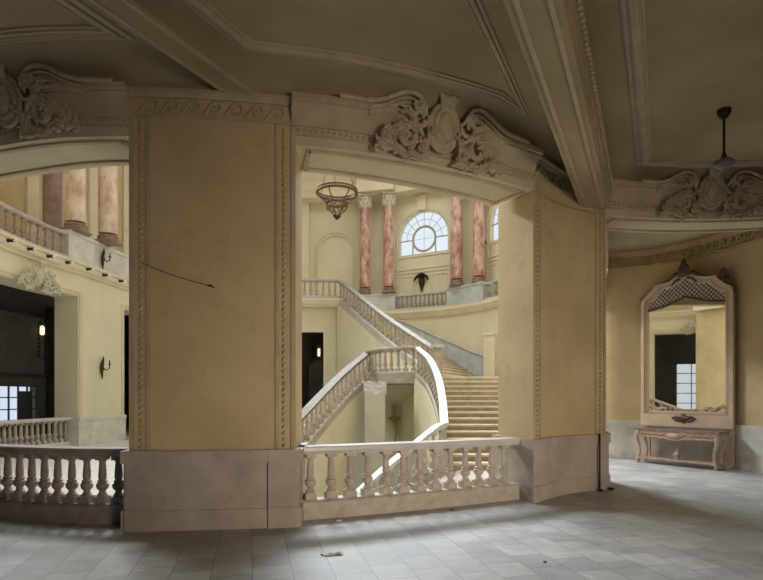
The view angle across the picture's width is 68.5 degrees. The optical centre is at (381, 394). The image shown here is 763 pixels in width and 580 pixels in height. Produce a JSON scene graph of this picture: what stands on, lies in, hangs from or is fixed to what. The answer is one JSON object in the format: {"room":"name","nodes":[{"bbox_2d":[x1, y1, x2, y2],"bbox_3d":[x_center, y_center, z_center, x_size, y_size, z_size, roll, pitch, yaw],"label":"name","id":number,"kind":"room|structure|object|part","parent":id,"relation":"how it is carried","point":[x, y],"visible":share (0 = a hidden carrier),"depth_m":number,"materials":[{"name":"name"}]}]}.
{"room":"historic interior","nodes":[
{"label":"historic interior","id":0,"kind":"room"},
{"bbox_2d":[0,248,128,445],"bbox_3d":[-8.730,-1.155,16.961,3.729,5.550,17.846,0,0,5],"label":"wall","id":1,"kind":"structure","parent":0,"point":[89,313],"depth_m":18.14,"materials":[{"name":"paint"}]},
{"bbox_2d":[6,239,17,242],"bbox_3d":[-9.587,-4.006,14.550,0.257,0.112,0.110,0,0,-1],"label":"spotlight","id":2,"kind":"object","parent":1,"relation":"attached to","point":[7,240],"visible":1,"depth_m":14.52,"materials":[{"name":"metal"}]},
{"bbox_2d":[27,247,36,250],"bbox_3d":[-9.588,-4.006,15.379,0.257,0.112,0.110,0,0,1],"label":"socket","id":3,"kind":"object","parent":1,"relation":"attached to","point":[28,248],"visible":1,"depth_m":15.35,"materials":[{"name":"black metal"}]},
{"bbox_2d":[16,260,61,295],"bbox_3d":[-9.674,-3.346,15.880,0.267,0.917,1.823,0,0,3],"label":"cartouche","id":4,"kind":"object","parent":1,"relation":"attached to","point":[38,275],"visible":1,"depth_m":15.83,"materials":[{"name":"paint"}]},
{"bbox_2d":[100,356,110,378],"bbox_3d":[-9.360,-0.917,18.899,0.255,0.784,0.470,0,0,4],"label":"wall sconce","id":5,"kind":"object","parent":1,"relation":"attached to","point":[102,368],"visible":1,"depth_m":18.88,"materials":[{"name":"metal"}]},
{"bbox_3d":[-9.336,-1.006,18.897,0.208,0.358,0.470,0,0,4],"label":"candle arm","id":6,"kind":"part","parent":5,"relation":"part of","materials":[{"name":"metal"}]},
{"bbox_2d":[0,166,128,254],"bbox_3d":[-9.734,-8.130,19.161,6.306,8.300,22.290,0,0,6],"label":"wall","id":7,"kind":"structure","parent":0,"point":[24,194],"depth_m":21.62,"materials":[{"name":"paint"}]},
{"bbox_2d":[0,295,128,438],"bbox_3d":[-12.350,-1.180,19.250,3.900,5.600,29.500,0,0,0],"label":"wall","id":8,"kind":"structure","parent":0,"point":[39,382],"depth_m":22.79,"materials":[{"name":"black"}]},
{"bbox_2d":[0,385,35,419],"bbox_3d":[-14.062,0.320,21.375,0.085,1.430,2.820,0,0,0],"label":"window","id":9,"kind":"structure","parent":8,"relation":"in","point":[8,397],"depth_m":21.11,"materials":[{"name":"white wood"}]},
{"bbox_2d":[17,391,32,435],"bbox_3d":[-13.850,0.735,21.753,0.060,1.770,0.855,0,0,0],"label":"shutter","id":10,"kind":"object","parent":9,"relation":"attached to","point":[24,398],"visible":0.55,"depth_m":21.68,"materials":[{"name":"brown wood"}]},
{"bbox_2d":[0,306,48,377],"bbox_3d":[-13.902,-1.980,20.100,0.125,2.520,6.400,0,0,0],"label":"lattice screen","id":11,"kind":"object","parent":8,"relation":"attached to","point":[18,328],"visible":0.95,"depth_m":21.68,"materials":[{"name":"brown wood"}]},
{"bbox_2d":[38,321,45,359],"bbox_3d":[-13.698,-2.193,22.600,0.326,1.578,0.170,0,0,0],"label":"wall lamp","id":12,"kind":"object","parent":11,"relation":"attached to","point":[42,328],"visible":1,"depth_m":22.58,"materials":[{"name":"metal"}]},
{"bbox_3d":[-13.692,-2.611,22.600,0.170,0.380,0.170,0,0,0],"label":"lamp shade","id":13,"kind":"part","parent":12,"relation":"part of","materials":[{"name":"white glass"}]},
{"bbox_2d":[46,309,54,433],"bbox_3d":[-13.800,-0.980,23.750,0.400,5.200,0.750,0,0,0],"label":"door","id":14,"kind":"structure","parent":8,"relation":"in","point":[50,382],"depth_m":23.37,"materials":[{"name":"brown wood"}]},
{"bbox_2d":[0,284,128,327],"bbox_3d":[-12.450,-3.755,19.250,3.700,0.150,29.500,0,0,0],"label":"ceiling","id":15,"kind":"structure","parent":0,"point":[35,298],"depth_m":21.14,"materials":[{"name":"black"}]},
{"bbox_2d":[120,117,307,531],"bbox_3d":[-2.068,-0.855,7.244,2.195,4.950,1.088,0,0,-6],"label":"pillar","id":16,"kind":"structure","parent":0,"point":[215,374],"depth_m":6.79,"materials":[{"name":"paint"}]},
{"bbox_2d":[141,262,214,287],"bbox_3d":[-2.444,-1.438,6.747,0.870,0.305,0.068,0,0,-2],"label":"loose wire","id":17,"kind":"object","parent":16,"relation":"attached to","point":[209,285],"visible":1,"depth_m":6.73,"materials":[{"name":"metal"}]},
{"bbox_2d":[132,98,290,141],"bbox_3d":[-5.425,-3.605,8.340,9.131,0.950,2.025,0,0,21],"label":"trim","id":18,"kind":"object","parent":16,"relation":"attached to","point":[158,126],"visible":0.36,"depth_m":6.79,"materials":[{"name":"paint"}]},
{"bbox_3d":[-2.045,-1.325,6.816,1.738,3.948,0.043,0,0,-6],"label":"bead moulding","id":19,"kind":"part","parent":16,"relation":"part of","materials":[{"name":"paint"}]},
{"bbox_2d":[302,333,322,407],"bbox_3d":[-3.250,-0.975,26.600,4.600,5.310,3.400,0,0,0],"label":"wall","id":20,"kind":"structure","parent":0,"point":[309,340],"depth_m":27.95,"materials":[{"name":"black"}]},
{"bbox_2d":[317,339,321,358],"bbox_3d":[-2.857,-2.118,25.578,0.220,0.924,0.175,0,0,0],"label":"wall lamp","id":21,"kind":"object","parent":20,"relation":"attached to","point":[319,347],"visible":1,"depth_m":25.61,"materials":[{"name":"metal"}]},
{"bbox_2d":[309,351,322,400],"bbox_3d":[-2.957,-0.255,26.575,0.900,3.750,0.550,0,0,0],"label":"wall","id":22,"kind":"structure","parent":0,"point":[316,365],"depth_m":26.35,"materials":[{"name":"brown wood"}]},
{"bbox_2d":[302,307,336,396],"bbox_3d":[-4.255,-1.130,24.810,4.890,5.500,0.380,0,0,0],"label":"wall","id":23,"kind":"structure","parent":0,"point":[314,320],"depth_m":24.70,"materials":[{"name":"paint"}]},
{"bbox_3d":[-3.300,-0.635,24.660,1.750,4.510,0.080,0,0,0],"label":"door frame","id":24,"kind":"part","parent":23,"relation":"part of","materials":[{"name":"paint"}]},
{"bbox_2d":[302,298,361,310],"bbox_3d":[-4.979,-4.010,26.064,8.777,0.340,4.734,0,0,-7],"label":"trim","id":25,"kind":"structure","parent":23,"relation":"attached to","point":[329,302],"depth_m":24.33,"materials":[{"name":"paint"}]},
{"bbox_2d":[302,279,337,298],"bbox_3d":[-4.045,-4.561,24.508,4.353,1.043,0.471,0,0,-3],"label":"balustrade","id":26,"kind":"object","parent":25,"relation":"on","point":[304,296],"visible":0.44,"depth_m":24.52,"materials":[{"name":"grey stone"}]},
{"bbox_3d":[-4.045,-5.011,24.508,4.353,0.143,0.471,0,0,-3],"label":"rail","id":27,"kind":"part","parent":26,"relation":"part of","materials":[{"name":"grey stone"}]},
{"bbox_2d":[0,0,762,167],"bbox_3d":[0.450,-3.950,3.300,20.100,0.200,13.800,0,0,0],"label":"ceiling","id":28,"kind":"structure","parent":0,"point":[664,69],"depth_m":6.23,"materials":[{"name":"paint"}]},
{"bbox_3d":[-5.698,-3.875,2.963,6.025,0.050,11.747,0,0,0],"label":"panel","id":29,"kind":"part","parent":28,"relation":"part of","materials":[{"name":"paint"}]},
{"bbox_3d":[-1.952,-3.875,2.470,2.757,0.050,13.409,0,0,27],"label":"panel","id":30,"kind":"part","parent":28,"relation":"part of","materials":[{"name":"paint"}]},
{"bbox_3d":[3.572,-3.875,3.335,10.881,0.050,12.490,0,0,0],"label":"panel","id":31,"kind":"part","parent":28,"relation":"part of","materials":[{"name":"paint"}]},
{"bbox_2d":[713,107,734,169],"bbox_3d":[4.685,-3.500,7.660,0.260,0.800,0.260,0,0,0],"label":"pendant lamp","id":32,"kind":"object","parent":28,"relation":"hanging from","point":[723,113],"visible":1,"depth_m":7.62,"materials":[{"name":"metal"}]},
{"bbox_3d":[4.685,-3.530,7.660,0.030,0.620,0.030,0,0,-22],"label":"rod","id":33,"kind":"part","parent":32,"relation":"part of","materials":[{"name":"metal"}]},
{"bbox_2d":[0,432,762,579],"bbox_3d":[-1.600,1.745,10.550,24.000,0.250,28.100,0,0,0],"label":"floor","id":34,"kind":"structure","parent":0,"point":[660,520],"depth_m":6.19,"materials":[{"name":"stone"}]},
{"bbox_2d":[0,417,71,445],"bbox_3d":[-10.162,1.160,15.985,0.430,0.920,3.612,0,0,5],"label":"balustrade","id":35,"kind":"object","parent":34,"relation":"on","point":[60,441],"visible":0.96,"depth_m":16.49,"materials":[{"name":"white stone"}]},
{"bbox_3d":[-10.162,0.750,15.985,0.430,0.100,3.612,0,0,5],"label":"rail","id":36,"kind":"part","parent":35,"relation":"part of","materials":[{"name":"stone"}]},
{"bbox_2d":[0,444,128,524],"bbox_3d":[-4.949,1.145,7.547,4.021,0.950,0.514,0,0,16],"label":"balustrade","id":37,"kind":"object","parent":34,"relation":"on","point":[44,506],"visible":0.83,"depth_m":7.13,"materials":[{"name":"grey stone"}]},
{"bbox_3d":[-4.949,0.720,7.547,4.021,0.100,0.514,0,0,16],"label":"rail","id":38,"kind":"part","parent":37,"relation":"part of","materials":[{"name":"grey stone"}]},
{"bbox_2d":[320,551,343,555],"bbox_3d":[-0.503,1.609,5.683,0.234,0.022,0.116,0,0,-14],"label":"paper scrap","id":39,"kind":"object","parent":34,"relation":"on","point":[338,552],"visible":1,"depth_m":5.69,"materials":[{"name":"beige paper"}]},
{"bbox_2d":[298,437,519,519],"bbox_3d":[0.486,1.145,8.034,3.561,0.950,0.369,0,0,-25],"label":"balustrade","id":40,"kind":"object","parent":34,"relation":"on","point":[491,489],"visible":1,"depth_m":7.85,"materials":[{"name":"stone"}]},
{"bbox_3d":[0.486,0.720,8.034,3.561,0.100,0.369,0,0,-25],"label":"rail","id":41,"kind":"part","parent":40,"relation":"part of","materials":[{"name":"stone"}]},
{"bbox_2d":[634,427,729,470],"bbox_3d":[6.827,1.208,12.851,0.540,0.825,2.013,0,0,-32],"label":"console table","id":42,"kind":"object","parent":34,"relation":"on","point":[670,434],"visible":1,"depth_m":12.61,"materials":[{"name":"wood"}]},
{"bbox_3d":[6.193,1.228,13.542,0.164,0.784,0.114,0,0,34],"label":"leg","id":43,"kind":"part","parent":42,"relation":"part of","materials":[{"name":"brown wood"}]},
{"bbox_3d":[6.450,1.228,13.702,0.114,0.784,0.164,0,0,-8],"label":"leg","id":44,"kind":"part","parent":42,"relation":"part of","materials":[{"name":"brown wood"}]},
{"bbox_3d":[7.170,1.228,11.978,0.114,0.784,0.164,0,0,-8],"label":"leg","id":45,"kind":"part","parent":42,"relation":"part of","materials":[{"name":"brown wood"}]},
{"bbox_3d":[7.427,1.228,12.138,0.164,0.784,0.114,0,0,34],"label":"leg","id":46,"kind":"part","parent":42,"relation":"part of","materials":[{"name":"brown wood"}]},
{"bbox_2d":[0,81,762,232],"bbox_3d":[-0.406,-3.581,9.076,18.640,0.998,5.617,0,0,5],"label":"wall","id":47,"kind":"structure","parent":0,"point":[335,136],"depth_m":7.33,"materials":[{"name":"paint"}]},
{"bbox_2d":[0,61,112,140],"bbox_3d":[-4.498,-3.475,6.731,2.831,0.936,0.388,0,0,15],"label":"cartouche","id":48,"kind":"object","parent":47,"relation":"attached to","point":[11,98],"visible":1,"depth_m":6.56,"materials":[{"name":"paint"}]},
{"bbox_2d":[0,230,128,290],"bbox_3d":[-9.697,-4.000,17.205,5.773,0.360,21.177,0,0,4],"label":"trim","id":49,"kind":"structure","parent":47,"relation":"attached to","point":[19,248],"depth_m":16.73,"materials":[{"name":"paint"}]},
{"bbox_2d":[0,201,68,256],"bbox_3d":[-9.800,-4.580,14.651,0.452,0.800,5.132,0,0,0],"label":"balustrade","id":50,"kind":"object","parent":49,"relation":"on","point":[7,209],"visible":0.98,"depth_m":15.73,"materials":[{"name":"grey stone"}]},
{"bbox_3d":[-9.800,-4.935,14.651,0.452,0.090,5.132,0,0,0],"label":"rail","id":51,"kind":"part","parent":50,"relation":"part of","materials":[{"name":"grey stone"}]},
{"bbox_2d":[28,229,128,278],"bbox_3d":[-10.003,-4.630,19.739,1.570,0.900,4.996,0,0,7],"label":"podium","id":52,"kind":"object","parent":49,"relation":"on","point":[77,246],"visible":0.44,"depth_m":18.12,"materials":[{"name":"white stone"}]},
{"bbox_2d":[42,172,62,230],"bbox_3d":[-11.104,-7.590,18.898,0.861,6.780,0.859,0,0,0],"label":"marble column","id":53,"kind":"structure","parent":52,"relation":"on","point":[52,194],"depth_m":18.66,"materials":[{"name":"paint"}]},
{"bbox_2d":[58,168,92,235],"bbox_3d":[-9.617,-8.040,17.598,0.861,5.880,0.859,0,0,0],"label":"marble column","id":54,"kind":"structure","parent":52,"relation":"on","point":[75,180],"depth_m":17.36,"materials":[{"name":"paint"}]},
{"bbox_2d":[101,248,110,268],"bbox_3d":[-9.267,-4.553,18.751,0.242,0.744,0.446,0,0,4],"label":"wall sconce","id":55,"kind":"object","parent":52,"relation":"attached to","point":[103,252],"visible":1,"depth_m":18.73,"materials":[{"name":"metal"}]},
{"bbox_3d":[-9.245,-4.638,18.749,0.198,0.340,0.446,0,0,4],"label":"candle arm","id":56,"kind":"part","parent":55,"relation":"part of","materials":[{"name":"metal"}]},
{"bbox_2d":[94,166,122,246],"bbox_3d":[-9.231,-8.040,18.898,0.861,5.880,0.859,0,0,0],"label":"marble column","id":57,"kind":"structure","parent":52,"relation":"on","point":[107,176],"depth_m":18.66,"materials":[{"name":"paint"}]},
{"bbox_3d":[-4.903,-3.106,7.547,3.836,0.048,0.823,0,0,16],"label":"soffit panel","id":58,"kind":"part","parent":47,"relation":"part of","materials":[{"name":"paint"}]},
{"bbox_3d":[-5.002,-3.266,7.151,4.039,0.092,0.260,0,0,16],"label":"bead moulding","id":59,"kind":"part","parent":47,"relation":"part of","materials":[{"name":"paint"}]},
{"bbox_3d":[-5.096,-3.493,7.101,4.357,0.315,0.452,0,0,16],"label":"cornice","id":60,"kind":"part","parent":47,"relation":"part of","materials":[{"name":"paint"}]},
{"bbox_2d":[88,0,259,94],"bbox_3d":[-4.268,-3.790,1.660,0.376,0.320,11.726,0,0,27],"label":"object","id":61,"kind":"structure","parent":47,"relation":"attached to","point":[160,23],"depth_m":5.84,"materials":[{"name":"paint"}]},
{"bbox_3d":[-2.050,-3.493,6.766,1.909,0.315,0.139,0,0,-6],"label":"crown moulding","id":62,"kind":"part","parent":47,"relation":"part of","materials":[{"name":"paint"}]},
{"bbox_2d":[0,47,762,188],"bbox_3d":[-0.662,-3.780,8.235,18.524,0.260,3.930,0,0,0],"label":"trim","id":63,"kind":"structure","parent":47,"relation":"attached to","point":[135,66],"depth_m":6.77,"materials":[{"name":"paint"}]},
{"bbox_3d":[0.524,-3.106,8.016,3.461,0.048,0.787,0,0,-25],"label":"soffit panel","id":64,"kind":"part","parent":47,"relation":"part of","materials":[{"name":"paint"}]},
{"bbox_3d":[0.660,-3.266,7.628,3.714,0.092,0.219,0,0,-25],"label":"bead moulding","id":65,"kind":"part","parent":47,"relation":"part of","materials":[{"name":"paint"}]},
{"bbox_3d":[0.666,-3.493,7.534,3.836,0.315,0.400,0,0,-25],"label":"cornice","id":66,"kind":"part","parent":47,"relation":"part of","materials":[{"name":"paint"}]},
{"bbox_2d":[340,89,529,176],"bbox_3d":[0.827,-3.473,7.400,2.921,0.965,0.347,0,0,-26],"label":"cartouche","id":67,"kind":"object","parent":47,"relation":"attached to","point":[444,128],"visible":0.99,"depth_m":7.31,"materials":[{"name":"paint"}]},
{"bbox_2d":[498,163,602,214],"bbox_3d":[3.210,-3.595,9.480,2.497,0.970,0.958,0,0,-26],"label":"trim","id":68,"kind":"structure","parent":47,"relation":"attached to","point":[553,194],"depth_m":9.14,"materials":[{"name":"paint"}]},
{"bbox_3d":[3.069,-3.493,9.111,1.964,0.315,0.248,0,0,-37],"label":"crown moulding","id":69,"kind":"part","parent":47,"relation":"part of","materials":[{"name":"paint"}]},
{"bbox_2d":[608,231,718,252],"bbox_3d":[6.789,-3.980,12.342,1.814,0.700,6.168,0,0,-27],"label":"ceiling","id":70,"kind":"structure","parent":47,"relation":"attached to","point":[617,241],"depth_m":13.95,"materials":[{"name":"paint"}]},
{"bbox_3d":[6.253,-3.266,9.657,4.750,0.092,0.435,0,0,5],"label":"bead moulding","id":71,"kind":"part","parent":47,"relation":"part of","materials":[{"name":"paint"}]},
{"bbox_3d":[6.292,-3.106,10.094,4.725,0.048,0.998,0,0,5],"label":"soffit panel","id":72,"kind":"part","parent":47,"relation":"part of","materials":[{"name":"paint"}]},
{"bbox_3d":[6.244,-3.493,9.561,4.750,0.315,0.611,0,0,5],"label":"cornice","id":73,"kind":"part","parent":47,"relation":"part of","materials":[{"name":"paint"}]},
{"bbox_2d":[641,168,762,221],"bbox_3d":[5.726,-3.475,9.621,2.622,0.926,0.370,0,0,0],"label":"cartouche","id":74,"kind":"object","parent":47,"relation":"attached to","point":[711,191],"visible":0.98,"depth_m":9.64,"materials":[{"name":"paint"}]},
{"bbox_2d":[302,198,484,307],"bbox_3d":[4.005,-8.230,22.013,7.022,8.100,24.279,0,0,-36],"label":"wall","id":75,"kind":"structure","parent":0,"point":[330,246],"depth_m":29.52,"materials":[{"name":"paint"}]},
{"bbox_2d":[302,172,433,204],"bbox_3d":[2.995,-10.755,23.532,7.459,1.350,20.768,0,0,-39],"label":"trim","id":76,"kind":"structure","parent":75,"relation":"attached to","point":[310,181],"depth_m":28.46,"materials":[{"name":"paint"}]},
{"bbox_2d":[355,178,394,194],"bbox_3d":[1.881,-10.765,26.969,7.461,1.320,1.984,0,0,28],"label":"trim","id":77,"kind":"structure","parent":75,"relation":"attached to","point":[363,186],"depth_m":27.70,"materials":[{"name":"paint"}]},
{"bbox_2d":[395,192,450,308],"bbox_3d":[2.108,-8.230,28.213,3.362,8.100,0.470,0,0,31],"label":"wall","id":78,"kind":"structure","parent":0,"point":[436,265],"depth_m":28.16,"materials":[{"name":"paint"}]},
{"bbox_2d":[414,273,428,291],"bbox_3d":[2.011,-5.650,28.044,0.808,0.940,0.360,0,0,29],"label":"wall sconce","id":79,"kind":"object","parent":78,"relation":"attached to","point":[421,276],"visible":1,"depth_m":27.96,"materials":[{"name":"metal"}]},
{"bbox_2d":[400,215,447,256],"bbox_3d":[2.159,-8.161,28.306,2.680,2.158,0.115,0,0,29],"label":"window","id":80,"kind":"structure","parent":78,"relation":"in","point":[423,226],"depth_m":28.29,"materials":[{"name":"paint"}]},
{"bbox_2d":[380,307,497,353],"bbox_3d":[3.880,-1.130,22.636,4.487,5.500,16.336,0,0,-29],"label":"wall","id":81,"kind":"structure","parent":0,"point":[465,330],"depth_m":26.05,"materials":[{"name":"paint"}]},
{"bbox_2d":[384,318,482,375],"bbox_3d":[3.331,-2.112,25.458,1.534,3.464,8.283,0,0,-40],"label":"baseboard","id":82,"kind":"structure","parent":81,"relation":"attached to","point":[472,361],"depth_m":26.36,"materials":[{"name":"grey stone"}]},
{"bbox_2d":[369,297,497,319],"bbox_3d":[4.566,-3.990,24.136,7.248,0.380,18.848,0,0,-30],"label":"trim","id":83,"kind":"structure","parent":81,"relation":"attached to","point":[491,303],"depth_m":26.60,"materials":[{"name":"paint"}]},
{"bbox_2d":[361,293,399,310],"bbox_3d":[-0.078,-4.630,28.533,1.939,0.900,1.103,0,0,9],"label":"podium","id":84,"kind":"object","parent":83,"relation":"on","point":[383,301],"visible":0.7,"depth_m":28.04,"materials":[{"name":"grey stone"}]},
{"bbox_2d":[357,193,372,293],"bbox_3d":[-0.835,-7.590,28.352,0.790,4.980,0.788,0,0,0],"label":"marble column","id":85,"kind":"structure","parent":84,"relation":"on","point":[365,203],"depth_m":28.11,"materials":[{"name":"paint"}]},
{"bbox_2d":[381,191,395,292],"bbox_3d":[0.366,-7.590,28.052,0.790,4.980,0.788,0,0,0],"label":"marble column","id":86,"kind":"structure","parent":84,"relation":"on","point":[388,200],"depth_m":27.82,"materials":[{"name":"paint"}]},
{"bbox_2d":[395,290,446,310],"bbox_3d":[1.970,-4.580,27.415,2.847,0.800,0.335,0,0,29],"label":"balustrade","id":87,"kind":"object","parent":83,"relation":"on","point":[437,293],"visible":0.99,"depth_m":27.39,"materials":[{"name":"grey stone"}]},
{"bbox_3d":[1.970,-4.935,27.415,2.847,0.090,0.335,0,0,29],"label":"rail","id":88,"kind":"part","parent":87,"relation":"part of","materials":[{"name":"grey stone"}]},
{"bbox_2d":[446,281,497,305],"bbox_3d":[4.193,-4.630,26.111,1.126,0.900,2.458,0,0,-41],"label":"podium","id":89,"kind":"object","parent":83,"relation":"on","point":[473,292],"visible":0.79,"depth_m":25.66,"materials":[{"name":"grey stone"}]},
{"bbox_2d":[449,196,464,286],"bbox_3d":[3.523,-7.590,26.202,0.790,4.980,0.788,0,0,0],"label":"marble column","id":90,"kind":"structure","parent":89,"relation":"on","point":[456,202],"depth_m":25.97,"materials":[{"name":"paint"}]},
{"bbox_2d":[471,201,486,282],"bbox_3d":[4.448,-7.590,25.602,0.790,4.980,0.788,0,0,0],"label":"marble column","id":91,"kind":"structure","parent":89,"relation":"on","point":[478,208],"depth_m":25.37,"materials":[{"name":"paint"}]},
{"bbox_2d":[483,279,497,299],"bbox_3d":[5.073,-4.580,23.906,0.355,0.800,2.436,0,0,-18],"label":"balustrade","id":92,"kind":"object","parent":83,"relation":"on","point":[495,282],"visible":0.4,"depth_m":24.56,"materials":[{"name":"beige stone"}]},
{"bbox_3d":[5.073,-4.935,23.906,0.355,0.090,2.436,0,0,-18],"label":"rail","id":93,"kind":"part","parent":92,"relation":"part of","materials":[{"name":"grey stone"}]},
{"bbox_2d":[482,331,497,375],"bbox_3d":[4.788,-1.535,24.121,0.600,2.310,0.720,0,0,-38],"label":"pillar","id":94,"kind":"structure","parent":81,"relation":"attached to","point":[490,339],"depth_m":23.89,"materials":[{"name":"paint"}]},
{"bbox_2d":[485,204,497,281],"bbox_3d":[5.728,-8.230,24.891,0.435,8.100,3.405,0,0,-30],"label":"wall","id":95,"kind":"structure","parent":0,"point":[491,246],"depth_m":26.05,"materials":[{"name":"paint"}]},
{"bbox_2d":[491,175,610,503],"bbox_3d":[3.266,-0.855,9.482,2.795,4.950,1.173,0,0,-26],"label":"pillar","id":96,"kind":"structure","parent":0,"point":[552,255],"depth_m":9.10,"materials":[{"name":"paint"}]},
{"bbox_2d":[503,0,613,209],"bbox_3d":[0.560,-3.565,3.039,0.532,0.770,14.763,0,0,26],"label":"beam","id":97,"kind":"structure","parent":96,"relation":"attached to","point":[552,35],"depth_m":5.85,"materials":[{"name":"paint"}]},
{"bbox_3d":[0.381,-3.195,3.060,0.045,0.030,14.575,0,0,26],"label":"beam moulding","id":98,"kind":"part","parent":97,"relation":"part of","materials":[{"name":"paint"}]},
{"bbox_3d":[0.663,-3.195,3.060,0.045,0.030,14.575,0,0,26],"label":"beam moulding","id":99,"kind":"part","parent":97,"relation":"part of","materials":[{"name":"paint"}]},
{"bbox_3d":[0.778,-3.465,3.025,0.081,0.370,14.514,0,0,26],"label":"flank moulding","id":100,"kind":"part","parent":97,"relation":"part of","materials":[{"name":"paint"}]},
{"bbox_3d":[1.354,-3.480,4.143,0.054,0.040,11.468,0,0,26],"label":"bead moulding","id":101,"kind":"part","parent":97,"relation":"part of","materials":[{"name":"paint"}]},
{"bbox_3d":[3.076,-1.325,9.103,1.767,3.947,0.042,0,0,-37],"label":"bead moulding","id":102,"kind":"part","parent":96,"relation":"part of","materials":[{"name":"paint"}]},
{"bbox_2d":[598,433,602,490],"bbox_3d":[3.696,1.135,9.447,0.080,0.970,0.106,0,0,0],"label":"conduit pipe","id":103,"kind":"object","parent":96,"relation":"attached to","point":[599,489],"visible":1,"depth_m":9.47,"materials":[{"name":"metal"}]},
{"bbox_2d":[606,230,607,275],"bbox_3d":[4.844,-3.355,12.601,0.300,1.950,4.356,0,0,20],"label":"wall","id":104,"kind":"structure","parent":0,"point":[606,230],"depth_m":10.51,"materials":[{"name":"paint"}]},
{"bbox_2d":[606,230,762,472],"bbox_3d":[7.374,-1.680,12.393,1.308,6.600,5.926,0,0,-26],"label":"wall","id":105,"kind":"structure","parent":0,"point":[631,275],"depth_m":13.26,"materials":[{"name":"paint"}]},
{"bbox_2d":[640,259,734,466],"bbox_3d":[7.036,-0.800,13.004,0.210,4.720,2.177,0,0,-34],"label":"wall mirror frame","id":106,"kind":"object","parent":105,"relation":"attached to","point":[688,318],"visible":1,"depth_m":12.92,"materials":[{"name":"beige paint"}]},
{"bbox_2d":[649,298,724,411],"bbox_3d":[7.061,-0.950,13.021,0.001,2.660,1.779,0,0,-34],"label":"mirror glass","id":107,"kind":"object","parent":106,"relation":"attached to","point":[687,336],"depth_m":12.98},
{"bbox_3d":[7.067,-1.183,13.025,0.055,3.226,1.849,0,0,-34],"label":"frame","id":108,"kind":"part","parent":106,"relation":"part of","materials":[{"name":"beige paint"}]},
{"bbox_3d":[7.090,1.160,13.040,0.060,0.800,2.099,0,0,-34],"label":"panel","id":109,"kind":"part","parent":106,"relation":"part of","materials":[{"name":"beige paint"}]},
{"bbox_3d":[-2.500,-12.430,19.000,23.000,0.300,23.000,0,0,0],"label":"ceiling","id":110,"kind":"structure","parent":0,"visible":0},
{"bbox_2d":[316,175,357,219],"bbox_3d":[-1.113,-8.405,14.000,1.070,8.050,1.070,0,0,0],"label":"hanging lantern","id":111,"kind":"object","parent":110,"relation":"hanging from","point":[343,199],"visible":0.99,"depth_m":13.88,"materials":[{"name":"brown metal"}]},
{"bbox_3d":[-0.800,4.920,14.200,5.200,0.200,12.400,0,0,0],"label":"floor","id":112,"kind":"structure","parent":0,"visible":0},
{"bbox_2d":[363,381,386,492],"bbox_3d":[-0.200,2.187,17.300,0.711,5.266,0.583,0,0,0],"label":"pillar","id":113,"kind":"structure","parent":112,"relation":"on","point":[375,392],"depth_m":17.05,"materials":[{"name":"grey paint"}]},
{"bbox_2d":[303,306,497,496],"bbox_3d":[1.386,0.420,18.721,7.842,8.900,18.614,0,0,4],"label":"staircase","id":114,"kind":"structure","parent":112,"relation":"on","point":[472,400],"depth_m":17.12,"materials":[{"name":"stone"}]},
{"bbox_2d":[302,352,369,444],"bbox_3d":[-1.695,0.635,14.829,0.496,4.270,8.740,0,0,15],"label":"balustrade","id":115,"kind":"object","parent":114,"relation":"on","point":[312,435],"visible":0.53,"depth_m":16.04,"materials":[{"name":"stone"}]},
{"bbox_2d":[336,280,438,369],"bbox_3d":[-0.048,-2.720,21.211,0.301,4.600,7.423,0,0,-29],"label":"balustrade","id":116,"kind":"object","parent":114,"relation":"on","point":[349,306],"visible":0.89,"depth_m":21.29,"materials":[{"name":"grey stone"}]},
{"bbox_2d":[365,346,417,383],"bbox_3d":[0.231,-0.935,18.062,0.592,1.150,2.390,0,0,-43],"label":"balustrade","id":117,"kind":"object","parent":114,"relation":"on","point":[390,376],"visible":1,"depth_m":17.70,"materials":[{"name":"stone"}]},
{"bbox_3d":[0.231,-1.460,18.062,0.592,0.100,2.390,0,0,-43],"label":"rail","id":118,"kind":"part","parent":117,"relation":"part of","materials":[{"name":"stone"}]},
{"bbox_2d":[388,405,400,441],"bbox_3d":[0.464,1.048,19.620,0.433,1.415,0.310,0,0,26],"label":"statue","id":119,"kind":"object","parent":114,"relation":"attached to","point":[394,419],"visible":0.98,"depth_m":19.61,"materials":[{"name":"paint"}]},
{"bbox_2d":[388,405,400,422],"bbox_3d":[0.464,0.665,19.620,0.433,0.650,0.310,0,0,26],"label":"bowl","id":120,"kind":"object","parent":119,"relation":"on","point":[394,419],"depth_m":19.61,"materials":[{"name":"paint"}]},
{"bbox_2d":[356,422,448,493],"bbox_3d":[0.570,1.649,10.864,0.423,2.142,3.103,0,0,37],"label":"balustrade","id":121,"kind":"object","parent":114,"relation":"on","point":[441,427],"visible":0.44,"depth_m":11.05,"materials":[{"name":"stone"}]},
{"bbox_2d":[415,347,448,453],"bbox_3d":[1.371,0.030,14.761,0.468,3.060,5.241,0,0,-3],"label":"balustrade","id":122,"kind":"object","parent":114,"relation":"on","point":[429,377],"visible":0.84,"depth_m":15.49,"materials":[{"name":"stone"}]},
{"bbox_2d":[430,344,443,375],"bbox_3d":[1.780,-1.105,18.200,0.440,1.050,0.440,0,0,0],"label":"newel post","id":123,"kind":"object","parent":114,"relation":"on","point":[436,355],"visible":0.64,"depth_m":18.03,"materials":[{"name":"stone"}]}
]}

